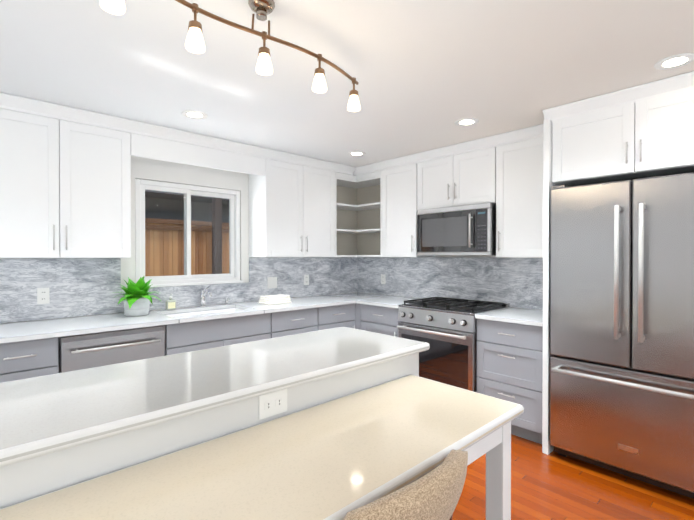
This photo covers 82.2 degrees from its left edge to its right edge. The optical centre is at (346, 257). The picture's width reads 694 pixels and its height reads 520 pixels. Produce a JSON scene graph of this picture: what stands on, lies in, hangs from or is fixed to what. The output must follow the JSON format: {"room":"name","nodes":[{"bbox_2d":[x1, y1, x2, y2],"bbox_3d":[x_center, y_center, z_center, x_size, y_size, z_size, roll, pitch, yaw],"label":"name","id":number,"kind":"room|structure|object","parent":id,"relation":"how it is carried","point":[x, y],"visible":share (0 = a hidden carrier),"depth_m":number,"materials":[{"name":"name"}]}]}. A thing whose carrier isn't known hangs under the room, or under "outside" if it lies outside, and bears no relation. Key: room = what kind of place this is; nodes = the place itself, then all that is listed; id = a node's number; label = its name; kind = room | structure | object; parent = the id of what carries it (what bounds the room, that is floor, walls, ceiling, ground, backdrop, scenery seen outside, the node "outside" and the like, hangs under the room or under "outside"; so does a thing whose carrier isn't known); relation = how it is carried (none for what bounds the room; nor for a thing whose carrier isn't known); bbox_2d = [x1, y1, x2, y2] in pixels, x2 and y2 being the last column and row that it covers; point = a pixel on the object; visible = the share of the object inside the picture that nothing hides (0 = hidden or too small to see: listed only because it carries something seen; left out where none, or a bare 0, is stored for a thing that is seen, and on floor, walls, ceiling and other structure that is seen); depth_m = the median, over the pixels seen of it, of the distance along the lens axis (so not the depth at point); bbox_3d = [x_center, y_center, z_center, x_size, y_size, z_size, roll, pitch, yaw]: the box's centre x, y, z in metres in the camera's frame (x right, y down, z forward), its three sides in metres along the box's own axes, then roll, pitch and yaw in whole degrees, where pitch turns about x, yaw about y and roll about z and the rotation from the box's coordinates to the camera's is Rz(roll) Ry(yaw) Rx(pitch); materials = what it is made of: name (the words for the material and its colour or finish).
{"room":"kitchen","nodes":[
{"label":"kitchen","id":0,"kind":"room"},
{"bbox_2d":[113,276,160,315],"bbox_3d":[-1.653,0.295,3.145,0.368,0.309,0.388,0,1,-43],"label":"plant","id":1,"kind":"object","parent":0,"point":[136,298],"visible":1,"depth_m":3.08,"materials":[{"name":"green plant"}]},
{"bbox_2d":[0,156,353,323],"bbox_3d":[-2.127,0.165,3.114,6.320,2.390,0.150,0,1,-43],"label":"wall","id":2,"kind":"structure","parent":0,"point":[161,170],"depth_m":3.64,"materials":[{"name":"paint"}]},
{"bbox_2d":[0,92,131,257],"bbox_3d":[-2.097,-0.512,2.808,0.956,1.024,0.327,0,1,-43],"label":"upper cabinet","id":3,"kind":"object","parent":2,"relation":"attached to","point":[65,181],"depth_m":2.72,"materials":[{"name":"white wood"}]},
{"bbox_2d":[0,257,356,322],"bbox_3d":[-1.857,0.224,3.248,5.398,0.446,0.018,0,1,-43],"label":"backsplash","id":4,"kind":"structure","parent":2,"relation":"attached to","point":[83,286],"depth_m":3.19,"materials":[{"name":"stone"}]},
{"bbox_2d":[37,288,49,303],"bbox_3d":[-2.213,0.277,2.899,0.072,0.118,0.008,0,1,-43],"label":"electrical outlet","id":5,"kind":"object","parent":4,"relation":"attached to","point":[43,295],"visible":1,"depth_m":2.90,"materials":[{"name":"white plastic"}]},
{"bbox_2d":[267,277,276,287],"bbox_3d":[-0.792,0.263,4.219,0.118,0.118,0.008,0,1,-43],"label":"electrical outlet","id":6,"kind":"object","parent":4,"relation":"attached to","point":[271,282],"visible":1,"depth_m":4.21,"materials":[{"name":"white plastic"}]},
{"bbox_2d":[304,275,308,284],"bbox_3d":[-0.462,0.251,4.525,0.072,0.118,0.008,0,1,-43],"label":"electrical outlet","id":7,"kind":"object","parent":4,"relation":"attached to","point":[306,279],"visible":1,"depth_m":4.52,"materials":[{"name":"white plastic"}]},
{"bbox_2d":[135,179,242,286],"bbox_3d":[-1.443,-0.211,3.690,0.990,0.920,0.123,0,1,-43],"label":"window","id":8,"kind":"structure","parent":2,"relation":"in","point":[232,275],"depth_m":3.66,"materials":[{"name":"white plastic"}]},
{"bbox_2d":[248,148,335,256],"bbox_3d":[-0.565,-0.522,4.231,0.885,1.024,0.327,0,1,-43],"label":"upper cabinet","id":9,"kind":"object","parent":2,"relation":"attached to","point":[292,198],"depth_m":4.02,"materials":[{"name":"white wood"}]},
{"bbox_2d":[0,0,693,166],"bbox_3d":[0.026,-1.039,0.787,6.320,0.050,6.480,0,1,-43],"label":"ceiling","id":10,"kind":"structure","parent":0,"point":[427,74],"depth_m":2.09,"materials":[{"name":"paint"}]},
{"bbox_2d":[181,110,206,118],"bbox_3d":[-1.093,-1.025,2.852,0.176,0.004,0.176,0,1,-43],"label":"recessed light","id":11,"kind":"object","parent":10,"relation":"in","point":[192,114],"visible":1,"depth_m":2.84,"materials":[{"name":"white plastic"}]},
{"bbox_2d":[100,0,359,111],"bbox_3d":[-0.333,-0.883,1.601,1.175,0.269,0.172,0,1,-43],"label":"track light","id":12,"kind":"object","parent":10,"relation":"attached to","point":[261,9],"visible":1,"depth_m":1.57,"materials":[{"name":"white glass"}]},
{"bbox_2d":[348,151,365,155],"bbox_3d":[0.097,-1.033,3.944,0.176,0.004,0.176,0,1,-43],"label":"recessed light","id":13,"kind":"object","parent":10,"relation":"in","point":[356,153],"visible":1,"depth_m":3.93,"materials":[{"name":"white plastic"}]},
{"bbox_2d":[455,118,478,125],"bbox_3d":[0.906,-1.026,3.009,0.176,0.004,0.176,0,1,-43],"label":"recessed light","id":14,"kind":"object","parent":10,"relation":"in","point":[467,122],"visible":1,"depth_m":3.01,"materials":[{"name":"white plastic"}]},
{"bbox_2d":[654,53,693,69],"bbox_3d":[1.708,-1.020,2.070,0.176,0.004,0.176,0,1,-43],"label":"recessed light","id":15,"kind":"object","parent":10,"relation":"in","point":[675,61],"visible":1,"depth_m":2.06,"materials":[{"name":"white plastic"}]},
{"bbox_2d":[360,256,537,309],"bbox_3d":[2.338,0.167,2.839,0.150,2.390,6.330,0,1,-43],"label":"wall","id":16,"kind":"structure","parent":0,"point":[464,257],"depth_m":3.94,"materials":[{"name":"paint"}]},
{"bbox_2d":[335,171,381,256],"bbox_3d":[0.133,-0.483,4.615,0.653,0.942,0.715,0,1,-43],"label":"corner shelf","id":17,"kind":"object","parent":16,"relation":"attached to","point":[358,216],"visible":0.67,"depth_m":4.89,"materials":[{"name":"white wood"}]},
{"bbox_2d":[381,153,434,256],"bbox_3d":[0.660,-0.522,4.287,0.327,1.024,0.473,0,1,-43],"label":"upper cabinet","id":18,"kind":"object","parent":16,"relation":"attached to","point":[399,176],"depth_m":4.16,"materials":[{"name":"white wood"}]},
{"bbox_2d":[357,257,542,309],"bbox_3d":[0.995,0.218,4.160,0.018,0.446,2.523,0,1,-43],"label":"backsplash","id":19,"kind":"structure","parent":16,"relation":"attached to","point":[516,282],"depth_m":4.01,"materials":[{"name":"stone"}]},
{"bbox_2d":[381,274,385,283],"bbox_3d":[0.431,0.254,4.747,0.008,0.118,0.072,0,1,-43],"label":"electrical outlet","id":20,"kind":"object","parent":19,"relation":"attached to","point":[383,278],"visible":1,"depth_m":4.74,"materials":[{"name":"white plastic"}]},
{"bbox_2d":[417,136,496,211],"bbox_3d":[1.105,-0.754,3.806,0.327,0.554,0.825,0,1,-43],"label":"upper cabinet","id":21,"kind":"object","parent":16,"relation":"attached to","point":[458,174],"depth_m":3.65,"materials":[{"name":"white wood"}]},
{"bbox_2d":[417,203,495,255],"bbox_3d":[1.076,-0.247,3.759,0.433,0.450,0.764,0,1,-43],"label":"microwave","id":22,"kind":"object","parent":21,"relation":"attached to","point":[465,230],"visible":0.98,"depth_m":3.59,"materials":[{"name":"silver metal"}]},
{"bbox_2d":[496,124,542,257],"bbox_3d":[1.559,-0.516,3.319,0.327,1.024,0.500,0,1,-43],"label":"upper cabinet","id":23,"kind":"object","parent":16,"relation":"attached to","point":[503,172],"depth_m":3.24,"materials":[{"name":"white wood"}]},
{"bbox_2d":[452,434,693,519],"bbox_3d":[0.026,1.406,0.803,6.320,0.060,6.480,0,1,-43],"label":"floor","id":24,"kind":"structure","parent":0,"point":[553,485],"depth_m":2.31,"materials":[{"name":"brown wood"}]},
{"bbox_2d":[0,320,63,382],"bbox_3d":[-2.162,0.927,2.553,0.439,0.874,0.627,0,1,-43],"label":"base cabinet","id":25,"kind":"object","parent":24,"relation":"on","point":[29,349],"depth_m":2.38,"materials":[{"name":"grey wood"}]},
{"bbox_2d":[59,325,164,372],"bbox_3d":[-1.731,0.927,2.879,0.626,0.870,0.636,0,1,-43],"label":"dishwasher","id":26,"kind":"object","parent":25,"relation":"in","point":[84,351],"visible":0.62,"depth_m":2.65,"materials":[{"name":"silver metal"}]},
{"bbox_2d":[0,327,523,519],"bbox_3d":[-0.839,0.919,1.044,3.385,0.910,1.255,0,1,-43],"label":"kitchen island","id":27,"kind":"object","parent":24,"relation":"on","point":[366,417],"visible":0.96,"depth_m":1.29,"materials":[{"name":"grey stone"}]},
{"bbox_2d":[259,389,286,419],"bbox_3d":[-0.280,0.556,1.517,0.125,0.090,0.008,0,1,-43],"label":"outlet","id":28,"kind":"object","parent":27,"relation":"attached to","point":[272,403],"visible":0.96,"depth_m":1.51,"materials":[{"name":"white plastic"}]},
{"bbox_2d":[228,300,323,344],"bbox_3d":[-0.688,0.918,3.921,0.656,0.874,0.627,0,1,-43],"label":"base cabinet","id":29,"kind":"object","parent":24,"relation":"on","point":[256,322],"depth_m":3.55,"materials":[{"name":"grey wood"}]},
{"bbox_2d":[166,293,175,309],"bbox_3d":[-1.510,0.375,3.414,0.080,0.144,0.057,0,1,-43],"label":"soap bottle","id":30,"kind":"object","parent":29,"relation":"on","point":[170,304],"visible":0.98,"depth_m":3.40,"materials":[{"name":"white"}]},
{"bbox_2d":[167,308,242,316],"bbox_3d":[-1.205,0.597,3.432,0.752,0.226,0.427,0,1,-43],"label":"sink","id":31,"kind":"object","parent":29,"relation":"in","point":[201,312],"depth_m":3.61,"materials":[{"name":"white"}]},
{"bbox_2d":[200,286,211,306],"bbox_3d":[-1.256,0.350,3.615,0.101,0.191,0.199,0,1,-43],"label":"faucet","id":32,"kind":"object","parent":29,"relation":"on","point":[203,293],"visible":1,"depth_m":3.63,"materials":[{"name":"silver metal"}]},
{"bbox_2d":[258,294,290,304],"bbox_3d":[-0.708,0.407,3.902,0.270,0.074,0.190,0,1,-43],"label":"towel","id":33,"kind":"object","parent":29,"relation":"on","point":[273,299],"visible":1,"depth_m":3.83,"materials":[{"name":"white fabric"}]},
{"bbox_2d":[304,296,355,328],"bbox_3d":[-0.325,0.916,4.259,0.589,0.874,0.627,0,1,-43],"label":"base cabinet","id":34,"kind":"object","parent":24,"relation":"on","point":[337,313],"depth_m":4.06,"materials":[{"name":"grey wood"}]},
{"bbox_2d":[328,292,389,299],"bbox_3d":[0.110,0.913,4.676,0.616,0.874,0.607,0,1,-43],"label":"base cabinet","id":35,"kind":"object","parent":24,"relation":"on","point":[356,295],"depth_m":4.43,"materials":[{"name":"grey stone"}]},
{"bbox_2d":[355,296,421,336],"bbox_3d":[0.527,0.916,4.215,0.632,0.874,0.619,0,1,-43],"label":"base cabinet","id":36,"kind":"object","parent":24,"relation":"on","point":[376,316],"depth_m":4.00,"materials":[{"name":"grey wood"}]},
{"bbox_2d":[344,450,467,519],"bbox_3d":[0.041,0.954,1.159,0.555,0.841,0.555,0,1,-43],"label":"chair","id":37,"kind":"object","parent":24,"relation":"on","point":[435,493],"visible":0.94,"depth_m":0.93,"materials":[{"name":"fabric"}]},
{"bbox_2d":[397,297,509,391],"bbox_3d":[0.956,0.881,3.655,0.712,0.952,0.776,0,1,-43],"label":"range","id":38,"kind":"object","parent":24,"relation":"on","point":[445,328],"visible":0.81,"depth_m":3.39,"materials":[{"name":"silver metal"}]},
{"bbox_2d":[475,308,542,443],"bbox_3d":[1.450,0.922,3.221,0.632,0.874,0.523,0,1,-43],"label":"base cabinet","id":39,"kind":"object","parent":24,"relation":"on","point":[510,354],"depth_m":2.98,"materials":[{"name":"grey wood"}]},
{"bbox_2d":[542,71,693,454],"bbox_3d":[1.955,0.170,2.626,0.695,2.387,1.054,0,1,-43],"label":"cabinet","id":40,"kind":"object","parent":24,"relation":"on","point":[646,130],"visible":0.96,"depth_m":2.51,"materials":[{"name":"white wood"}]},
{"bbox_2d":[550,172,693,498],"bbox_3d":[1.915,0.440,2.577,0.760,1.848,0.920,0,1,-43],"label":"fridge","id":41,"kind":"object","parent":24,"relation":"on","point":[622,326],"visible":1,"depth_m":2.38,"materials":[{"name":"silver metal"}]},
{"label":"outside","id":42,"kind":"structure","parent":0,"visible":0},
{"bbox_3d":[-5.377,1.549,8.519,16.000,0.050,12.160,0,1,-43],"label":"ground","id":43,"kind":"structure","parent":42,"visible":0},
{"bbox_2d":[145,218,228,275],"bbox_3d":[-2.744,0.463,6.423,13.015,2.150,0.065,0,1,-43],"label":"fence","id":44,"kind":"object","parent":43,"relation":"on","point":[155,241],"depth_m":6.42,"materials":[{"name":"brown wood"}]},
{"bbox_2d":[145,190,228,222],"bbox_3d":[-5.106,-1.334,9.679,18.000,5.700,4.800,0,1,-43],"label":"neighbour","id":45,"kind":"structure","parent":43,"relation":"on","point":[197,215],"depth_m":8.69,"materials":[{"name":"grey"}]},
{"bbox_2d":[212,197,221,273],"bbox_3d":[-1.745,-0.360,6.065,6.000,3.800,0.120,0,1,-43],"label":"post","id":46,"kind":"object","parent":43,"relation":"on","point":[215,234],"depth_m":5.86,"materials":[{"name":"brown wood"}]}
]}

